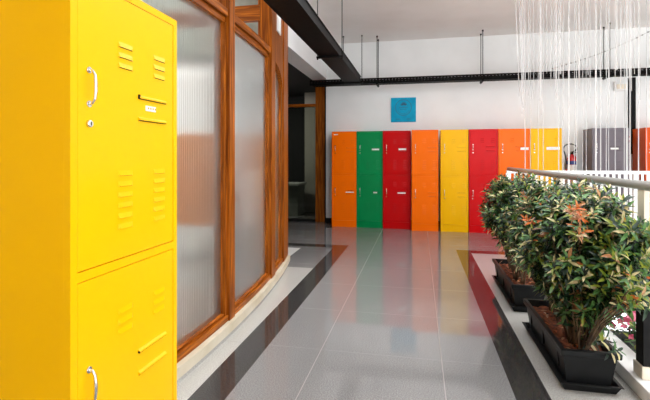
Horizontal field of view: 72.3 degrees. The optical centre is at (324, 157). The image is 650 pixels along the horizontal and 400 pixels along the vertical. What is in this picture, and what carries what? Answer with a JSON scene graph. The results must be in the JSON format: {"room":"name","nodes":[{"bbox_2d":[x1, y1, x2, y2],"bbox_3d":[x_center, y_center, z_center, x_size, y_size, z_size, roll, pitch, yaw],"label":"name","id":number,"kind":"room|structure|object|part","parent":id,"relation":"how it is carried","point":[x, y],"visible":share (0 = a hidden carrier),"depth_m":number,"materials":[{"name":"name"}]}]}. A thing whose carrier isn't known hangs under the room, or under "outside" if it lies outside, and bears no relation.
{"room":"school corridor","nodes":[
{"label":"school corridor","id":0,"kind":"room"},
{"bbox_2d":[235,0,257,34],"bbox_3d":[-2.638,-1.828,6.046,4.340,0.980,0.100,0,0,12],"label":"window pane","id":1,"kind":"object","parent":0,"point":[254,26],"depth_m":5.64,"materials":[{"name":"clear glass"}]},
{"bbox_2d":[288,96,304,181],"bbox_3d":[1.903,-0.178,8.163,12.650,3.000,5.840,0,0,12],"label":"wall","id":2,"kind":"structure","parent":0,"point":[296,116],"depth_m":11.60,"materials":[{"name":"black paint"}]},
{"bbox_2d":[288,63,314,96],"bbox_3d":[-2.113,-1.643,9.011,4.140,0.070,5.640,0,0,12],"label":"ceiling","id":3,"kind":"structure","parent":0,"point":[298,82],"depth_m":9.60,"materials":[{"name":"black paint"}]},
{"bbox_2d":[288,26,326,79],"bbox_3d":[-0.442,-1.963,7.560,0.310,0.710,3.490,0,0,12],"label":"beam","id":4,"kind":"structure","parent":0,"point":[301,56],"depth_m":7.57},
{"bbox_2d":[305,92,314,211],"bbox_3d":[-0.221,-0.143,10.932,0.550,2.930,0.100,0,0,12],"label":"wall","id":5,"kind":"structure","parent":0,"point":[310,96],"depth_m":10.91,"materials":[{"name":"grey paint"}]},
{"bbox_2d":[177,212,641,399],"bbox_3d":[1.092,1.447,3.960,12.500,0.250,14.200,0,0,12],"label":"floor","id":6,"kind":"structure","parent":0,"point":[354,313],"depth_m":3.37,"materials":[{"name":"grey tile"}]},
{"bbox_2d":[0,0,176,399],"bbox_3d":[-0.810,0.407,1.441,0.476,1.830,0.515,0,0,12],"label":"locker","id":7,"kind":"object","parent":6,"relation":"on","point":[88,88],"visible":1,"depth_m":1.20,"materials":[{"name":"yellow metal"}]},
{"bbox_3d":[-0.630,0.622,1.207,0.028,0.109,0.017,0,0,12],"label":"handle","id":8,"kind":"part","parent":7,"relation":"part of","materials":[{"name":"silver metal"}]},
{"bbox_3d":[-0.630,-0.193,1.207,0.028,0.109,0.017,0,0,12],"label":"handle","id":9,"kind":"part","parent":7,"relation":"part of","materials":[{"name":"silver metal"}]},
{"bbox_3d":[-0.609,0.763,1.399,0.021,0.862,0.462,0,0,12],"label":"door","id":10,"kind":"part","parent":7,"relation":"part of","materials":[{"name":"yellow metal"}]},
{"bbox_3d":[-0.609,-0.090,1.399,0.021,0.783,0.462,0,0,12],"label":"door","id":11,"kind":"part","parent":7,"relation":"part of","materials":[{"name":"yellow metal"}]},
{"bbox_2d":[177,255,289,383],"bbox_3d":[-1.362,1.272,2.049,0.692,0.100,7.331,0,0,17],"label":"kerb","id":12,"kind":"object","parent":6,"relation":"on","point":[204,350],"visible":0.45,"depth_m":3.21,"materials":[{"name":"stone"}]},
{"bbox_2d":[141,0,287,362],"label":"window","id":13,"kind":"structure","parent":12,"relation":"on","point":[232,80],"depth_m":3.33,"materials":[{"name":"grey glass"}]},
{"bbox_3d":[-0.939,0.077,2.673,0.026,2.210,1.396,0,0,14],"label":"glass pane","id":14,"kind":"part","parent":13,"relation":"part of","materials":[{"name":"clear glass"}]},
{"bbox_3d":[-0.945,1.193,2.675,0.138,0.058,1.401,0,0,14],"label":"sill","id":15,"kind":"part","parent":13,"relation":"part of","materials":[{"name":"brown wood"}]},
{"bbox_3d":[-0.950,-1.068,2.676,0.148,0.100,1.401,0,0,14],"label":"rail","id":16,"kind":"part","parent":13,"relation":"part of","materials":[{"name":"brown wood"}]},
{"bbox_3d":[-0.678,0.077,3.983,0.019,2.210,1.078,0,0,8],"label":"glass pane","id":17,"kind":"part","parent":13,"relation":"part of","materials":[{"name":"glass"}]},
{"bbox_3d":[-0.689,-1.068,3.985,0.141,0.100,1.082,0,0,8],"label":"rail","id":18,"kind":"part","parent":13,"relation":"part of","materials":[{"name":"brown wood"}]},
{"bbox_3d":[-0.684,1.193,3.984,0.131,0.058,1.082,0,0,8],"label":"sill","id":19,"kind":"part","parent":13,"relation":"part of","materials":[{"name":"brown wood"}]},
{"bbox_3d":[-0.566,0.052,4.962,0.011,2.260,0.553,0,0,4],"label":"glass pane","id":20,"kind":"part","parent":13,"relation":"part of","materials":[{"name":"glass"}]},
{"bbox_3d":[-0.572,1.193,4.963,0.123,0.058,0.555,0,0,4],"label":"sill","id":21,"kind":"part","parent":13,"relation":"part of","materials":[{"name":"brown wood"}]},
{"bbox_2d":[288,182,306,215],"bbox_3d":[-1.880,0.952,10.720,2.790,0.740,0.720,0,0,12],"label":"table","id":22,"kind":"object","parent":6,"relation":"on","point":[296,190],"depth_m":10.19,"materials":[{"name":"grey laminate"}]},
{"bbox_2d":[288,182,306,185],"bbox_3d":[-1.880,0.607,10.720,2.790,0.050,0.720,0,0,12],"label":"countertop","id":23,"kind":"structure","parent":22,"relation":"on","point":[289,183],"depth_m":10.16,"materials":[{"name":"grey"}]},
{"bbox_2d":[332,131,356,226],"bbox_3d":[0.409,0.407,8.746,0.475,1.830,0.476,0,0,12],"label":"locker","id":24,"kind":"object","parent":6,"relation":"on","point":[344,144],"visible":0.98,"depth_m":8.54,"materials":[{"name":"orange metal"}]},
{"bbox_3d":[0.366,0.763,8.545,0.422,0.862,0.021,0,0,12],"label":"door","id":25,"kind":"part","parent":24,"relation":"part of","materials":[{"name":"orange metal"}]},
{"bbox_3d":[0.366,-0.090,8.545,0.422,0.783,0.021,0,0,12],"label":"door","id":26,"kind":"part","parent":24,"relation":"part of","materials":[{"name":"orange metal"}]},
{"bbox_2d":[357,131,382,227],"bbox_3d":[0.888,0.407,8.645,0.495,1.830,0.476,0,0,12],"label":"locker","id":27,"kind":"object","parent":6,"relation":"on","point":[369,143],"visible":0.98,"depth_m":8.44,"materials":[{"name":"green metal"}]},
{"bbox_3d":[0.846,0.763,8.444,0.442,0.862,0.021,0,0,12],"label":"door","id":28,"kind":"part","parent":27,"relation":"part of","materials":[{"name":"green metal"}]},
{"bbox_3d":[0.846,-0.090,8.444,0.442,0.783,0.021,0,0,12],"label":"door","id":29,"kind":"part","parent":27,"relation":"part of","materials":[{"name":"green metal"}]},
{"bbox_2d":[383,131,410,228],"bbox_3d":[1.383,0.407,8.510,0.512,1.830,0.476,0,0,12],"label":"locker","id":30,"kind":"object","parent":6,"relation":"on","point":[396,144],"visible":1,"depth_m":8.30,"materials":[{"name":"red metal"}]},
{"bbox_3d":[1.340,0.763,8.309,0.459,0.862,0.021,0,0,12],"label":"door","id":31,"kind":"part","parent":30,"relation":"part of","materials":[{"name":"red metal"}]},
{"bbox_3d":[1.340,-0.090,8.309,0.459,0.783,0.021,0,0,12],"label":"door","id":32,"kind":"part","parent":30,"relation":"part of","materials":[{"name":"red metal"}]},
{"bbox_2d":[412,130,437,230],"bbox_3d":[1.852,0.407,8.258,0.470,1.830,0.476,0,0,12],"label":"locker","id":33,"kind":"object","parent":6,"relation":"on","point":[424,142],"visible":1,"depth_m":8.05,"materials":[{"name":"orange metal"}]},
{"bbox_3d":[1.809,0.763,8.056,0.417,0.862,0.021,0,0,12],"label":"door","id":34,"kind":"part","parent":33,"relation":"part of","materials":[{"name":"orange metal"}]},
{"bbox_3d":[1.809,-0.090,8.056,0.417,0.783,0.021,0,0,12],"label":"door","id":35,"kind":"part","parent":33,"relation":"part of","materials":[{"name":"orange metal"}]},
{"bbox_2d":[440,129,467,231],"bbox_3d":[2.357,0.407,8.161,0.475,1.830,0.476,0,0,12],"label":"locker","id":36,"kind":"object","parent":6,"relation":"on","point":[453,143],"visible":1,"depth_m":7.95,"materials":[{"name":"yellow metal"}]},
{"bbox_3d":[2.315,0.763,7.960,0.422,0.862,0.021,0,0,12],"label":"door","id":37,"kind":"part","parent":36,"relation":"part of","materials":[{"name":"yellow metal"}]},
{"bbox_3d":[2.315,-0.090,7.960,0.422,0.783,0.021,0,0,12],"label":"door","id":38,"kind":"part","parent":36,"relation":"part of","materials":[{"name":"yellow metal"}]},
{"bbox_2d":[468,129,497,232],"bbox_3d":[2.835,0.407,8.050,0.485,1.830,0.476,0,0,12],"label":"locker","id":39,"kind":"object","parent":6,"relation":"on","point":[482,143],"visible":0.74,"depth_m":7.86,"materials":[{"name":"red metal"}]},
{"bbox_3d":[2.793,0.763,7.849,0.432,0.862,0.021,0,0,12],"label":"door","id":40,"kind":"part","parent":39,"relation":"part of","materials":[{"name":"red metal"}]},
{"bbox_3d":[2.793,-0.090,7.849,0.432,0.783,0.021,0,0,12],"label":"door","id":41,"kind":"part","parent":39,"relation":"part of","materials":[{"name":"red metal"}]},
{"bbox_2d":[492,275,526,311],"bbox_3d":[1.852,1.297,4.290,0.310,0.050,1.040,0,0,12],"label":"drip tray","id":42,"kind":"object","parent":6,"relation":"on","point":[516,306],"depth_m":4.00,"materials":[{"name":"black plastic"}]},
{"bbox_2d":[478,170,548,311],"bbox_3d":[1.798,0.720,4.325,0.650,1.205,1.247,0,0,12],"label":"potted shrub","id":43,"kind":"object","parent":6,"relation":"on","point":[515,286],"visible":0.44,"depth_m":4.11,"materials":[{"name":"green plant"}]},
{"bbox_2d":[498,129,529,184],"bbox_3d":[3.331,0.407,7.945,0.510,1.830,0.476,0,0,12],"label":"locker","id":44,"kind":"object","parent":6,"relation":"on","point":[511,142],"visible":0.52,"depth_m":7.74,"materials":[{"name":"orange metal"}]},
{"bbox_2d":[531,128,561,187],"bbox_3d":[3.833,0.407,7.839,0.500,1.830,0.476,0,0,12],"label":"locker","id":45,"kind":"object","parent":6,"relation":"on","point":[550,134],"visible":0.43,"depth_m":7.63,"materials":[{"name":"yellow metal"}]},
{"bbox_3d":[3.790,-0.090,7.638,0.447,0.783,0.021,0,0,12],"label":"door","id":46,"kind":"part","parent":45,"relation":"part of","materials":[{"name":"yellow metal"}]},
{"bbox_3d":[3.790,0.763,7.638,0.447,0.862,0.021,0,0,12],"label":"door","id":47,"kind":"part","parent":45,"relation":"part of","materials":[{"name":"yellow metal"}]},
{"bbox_2d":[504,176,649,393],"bbox_3d":[1.521,0.716,2.880,0.668,1.212,1.614,0,0,12],"label":"potted shrub","id":48,"kind":"object","parent":6,"relation":"on","point":[596,252],"visible":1,"depth_m":2.51,"materials":[{"name":"green plant"}]},
{"bbox_2d":[522,322,623,393],"bbox_3d":[1.590,1.297,2.955,0.326,0.050,0.961,0,0,12],"label":"drip tray","id":49,"kind":"object","parent":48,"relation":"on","point":[613,386],"depth_m":2.54,"materials":[{"name":"black plastic"}]},
{"bbox_2d":[506,170,649,219],"bbox_3d":[5.148,0.750,5.914,5.170,1.145,0.060,0,0,12],"label":"railing","id":50,"kind":"object","parent":6,"relation":"on","point":[508,173],"visible":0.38,"depth_m":6.14,"materials":[{"name":"white metal"}]},
{"bbox_3d":[5.153,0.200,5.913,5.160,0.045,0.060,0,0,12],"label":"handrail","id":51,"kind":"part","parent":50,"relation":"part of","materials":[{"name":"white metal"}]},
{"bbox_3d":[4.253,0.769,6.103,0.040,1.105,0.040,0,0,12],"label":"post","id":52,"kind":"part","parent":50,"relation":"part of","materials":[{"name":"white metal"}]},
{"bbox_2d":[551,296,649,399],"bbox_3d":[1.625,1.282,1.548,0.160,0.080,9.700,0,0,12],"label":"kerb","id":53,"kind":"object","parent":6,"relation":"on","point":[624,368],"visible":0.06,"depth_m":2.64,"materials":[{"name":"white stone"}]},
{"bbox_2d":[507,167,649,379],"bbox_3d":[1.654,0.685,1.766,0.062,1.113,9.340,0,0,12],"label":"railing","id":54,"kind":"object","parent":53,"relation":"on","point":[641,364],"visible":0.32,"depth_m":2.54,"materials":[{"name":"grey metal"}]},
{"bbox_3d":[2.135,0.710,4.046,0.062,1.065,0.110,0,0,12],"label":"post","id":55,"kind":"part","parent":54,"relation":"part of","materials":[{"name":"white metal"}]},
{"bbox_3d":[1.651,0.157,1.767,0.056,0.056,9.340,0,0,12],"label":"handrail","id":56,"kind":"part","parent":54,"relation":"part of","materials":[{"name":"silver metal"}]},
{"bbox_3d":[1.817,0.710,2.539,0.062,1.065,0.110,0,0,12],"label":"post","id":57,"kind":"part","parent":54,"relation":"part of","materials":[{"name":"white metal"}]},
{"bbox_2d":[583,128,628,209],"bbox_3d":[4.873,0.407,7.732,0.560,1.830,0.476,0,0,12],"label":"locker","id":58,"kind":"object","parent":6,"relation":"on","point":[589,133],"visible":0.34,"depth_m":7.54,"materials":[{"name":"grey metal"}]},
{"bbox_3d":[4.831,-0.090,7.531,0.507,0.783,0.021,0,0,12],"label":"door","id":59,"kind":"part","parent":58,"relation":"part of","materials":[{"name":"grey metal"}]},
{"bbox_3d":[4.831,0.763,7.531,0.507,0.862,0.021,0,0,12],"label":"door","id":60,"kind":"part","parent":58,"relation":"part of","materials":[{"name":"grey metal"}]},
{"bbox_2d":[609,310,635,352],"bbox_3d":[2.136,1.229,2.908,0.370,0.506,1.015,0,0,12],"label":"flowering plant","id":61,"kind":"object","parent":6,"relation":"on","point":[628,337],"visible":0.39,"depth_m":3.07,"materials":[{"name":"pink plant"}]},
{"bbox_2d":[633,127,649,180],"bbox_3d":[5.627,0.407,7.573,0.500,1.830,0.476,0,0,12],"label":"locker","id":62,"kind":"object","parent":6,"relation":"on","point":[642,131],"visible":0.37,"depth_m":7.54,"materials":[{"name":"orange metal"}]},
{"bbox_3d":[5.584,-0.090,7.372,0.447,0.783,0.021,0,0,12],"label":"door","id":63,"kind":"part","parent":62,"relation":"part of","materials":[{"name":"orange metal"}]},
{"bbox_2d":[307,0,649,43],"bbox_3d":[1.604,-2.393,2.753,14.000,0.150,12.050,0,0,12],"label":"ceiling","id":64,"kind":"structure","parent":0,"point":[389,20],"depth_m":7.39,"materials":[{"name":"paint"}]},
{"bbox_2d":[263,0,362,84],"bbox_3d":[-0.590,-1.855,3.160,0.381,0.927,10.940,0,0,12],"label":"cable tray","id":65,"kind":"object","parent":64,"relation":"hanging from","point":[299,15],"visible":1,"depth_m":5.26,"materials":[{"name":"black metal"}]},
{"bbox_2d":[310,22,649,87],"bbox_3d":[3.881,-1.848,7.970,8.500,0.940,0.300,0,0,12],"label":"cable tray","id":66,"kind":"object","parent":64,"relation":"hanging from","point":[480,77],"visible":0.88,"depth_m":8.17,"materials":[{"name":"black metal"}]},
{"bbox_3d":[1.041,-1.848,8.703,0.030,0.940,0.030,0,0,34],"label":"hanger rod","id":67,"kind":"part","parent":66,"relation":"part of","materials":[{"name":"black metal"}]},
{"bbox_3d":[2.910,-1.848,8.308,0.030,0.940,0.030,0,0,-11],"label":"hanger rod","id":68,"kind":"part","parent":66,"relation":"part of","materials":[{"name":"black metal"}]},
{"bbox_3d":[2.856,-1.848,8.054,0.030,0.940,0.030,0,0,34],"label":"hanger rod","id":69,"kind":"part","parent":66,"relation":"part of","materials":[{"name":"black metal"}]},
{"bbox_3d":[4.935,-1.848,7.880,0.030,0.940,0.030,0,0,-11],"label":"hanger rod","id":70,"kind":"part","parent":66,"relation":"part of","materials":[{"name":"black metal"}]},
{"bbox_2d":[515,0,533,177],"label":"curtain","id":71,"kind":"object","parent":64,"relation":"hanging from","point":[522,78],"depth_m":6.15,"materials":[{"name":"white fabric"}]},
{"bbox_2d":[538,0,587,174],"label":"curtain","id":72,"kind":"object","parent":64,"relation":"hanging from","point":[555,1],"depth_m":6.01,"materials":[{"name":"white fabric"}]},
{"bbox_2d":[595,0,600,175],"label":"curtain","id":73,"kind":"object","parent":64,"relation":"hanging from","point":[595,0],"depth_m":5.90,"materials":[{"name":"white fabric"}]},
{"bbox_2d":[552,31,649,68],"bbox_3d":[4.718,-1.928,6.975,2.128,0.804,0.027,0,0,40],"label":"cord","id":74,"kind":"object","parent":64,"relation":"hanging from","point":[647,31],"visible":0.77,"depth_m":7.15,"materials":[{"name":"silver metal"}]},
{"bbox_2d":[606,0,609,176],"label":"curtain","id":75,"kind":"object","parent":64,"relation":"hanging from","point":[606,0],"depth_m":5.88,"materials":[{"name":"white fabric"}]},
{"bbox_2d":[615,0,639,179],"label":"curtain","id":76,"kind":"object","parent":64,"relation":"hanging from","point":[630,49],"depth_m":5.83,"materials":[{"name":"white fabric"}]},
{"bbox_2d":[326,27,649,220],"bbox_3d":[4.859,-0.498,8.147,9.860,3.640,0.150,0,0,12],"label":"wall","id":77,"kind":"structure","parent":0,"point":[488,104],"depth_m":8.46,"materials":[{"name":"white paint"}]},
{"bbox_2d":[288,81,325,221],"bbox_3d":[-1.928,-0.143,9.647,4.040,2.930,0.160,0,0,12],"label":"door frame","id":78,"kind":"structure","parent":77,"relation":"in","point":[320,92],"depth_m":9.20,"materials":[{"name":"brown wood"}]},
{"bbox_3d":[-2.043,1.302,9.681,3.800,0.040,0.100,0,0,12],"label":"rail","id":79,"kind":"part","parent":78,"relation":"part of","materials":[{"name":"black metal"}]},
{"bbox_3d":[-0.086,-0.143,9.268,0.200,2.930,0.140,0,0,12],"label":"post","id":80,"kind":"part","parent":78,"relation":"part of","materials":[{"name":"brown wood"}]},
{"bbox_2d":[326,218,439,225],"bbox_3d":[4.108,1.272,8.221,8.360,0.100,0.015,0,0,12],"label":"baseboard","id":81,"kind":"structure","parent":77,"relation":"attached to","point":[328,220],"depth_m":9.06,"materials":[{"name":"black metal"}]},
{"bbox_2d":[391,97,415,121],"bbox_3d":[1.544,-0.948,8.759,0.484,0.480,0.022,0,0,12],"label":"wall sign","id":82,"kind":"object","parent":77,"relation":"attached to","point":[402,109],"visible":1,"depth_m":8.75,"materials":[{"name":"teal"}]},
{"bbox_2d":[564,143,577,182],"bbox_3d":[4.426,0.089,8.059,0.260,0.705,0.201,0,0,12],"label":"fire extinguisher","id":83,"kind":"object","parent":77,"relation":"attached to","point":[571,152],"visible":0.57,"depth_m":7.98,"materials":[{"name":"red metal"}]},
{"bbox_2d":[614,82,625,90],"bbox_3d":[5.278,-1.278,7.942,0.205,0.160,0.078,0,0,12],"label":"emergency light","id":84,"kind":"object","parent":77,"relation":"attached to","point":[618,88],"visible":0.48,"depth_m":7.91,"materials":[{"name":"white plastic"}]},
{"bbox_2d":[617,84,625,88],"bbox_3d":[5.271,-1.270,7.908,0.155,0.085,0.010,0,0,12],"label":"diffuser","id":85,"kind":"object","parent":84,"relation":"attached to","point":[618,85],"depth_m":7.90,"materials":[{"name":"beige plastic"}]},
{"bbox_2d":[628,77,635,153],"bbox_3d":[5.441,-0.748,7.911,0.122,1.360,0.070,0,0,12],"label":"vertical conduit","id":86,"kind":"object","parent":77,"relation":"attached to","point":[633,92],"visible":0.39,"depth_m":7.88,"materials":[{"name":"black metal"}]}
]}

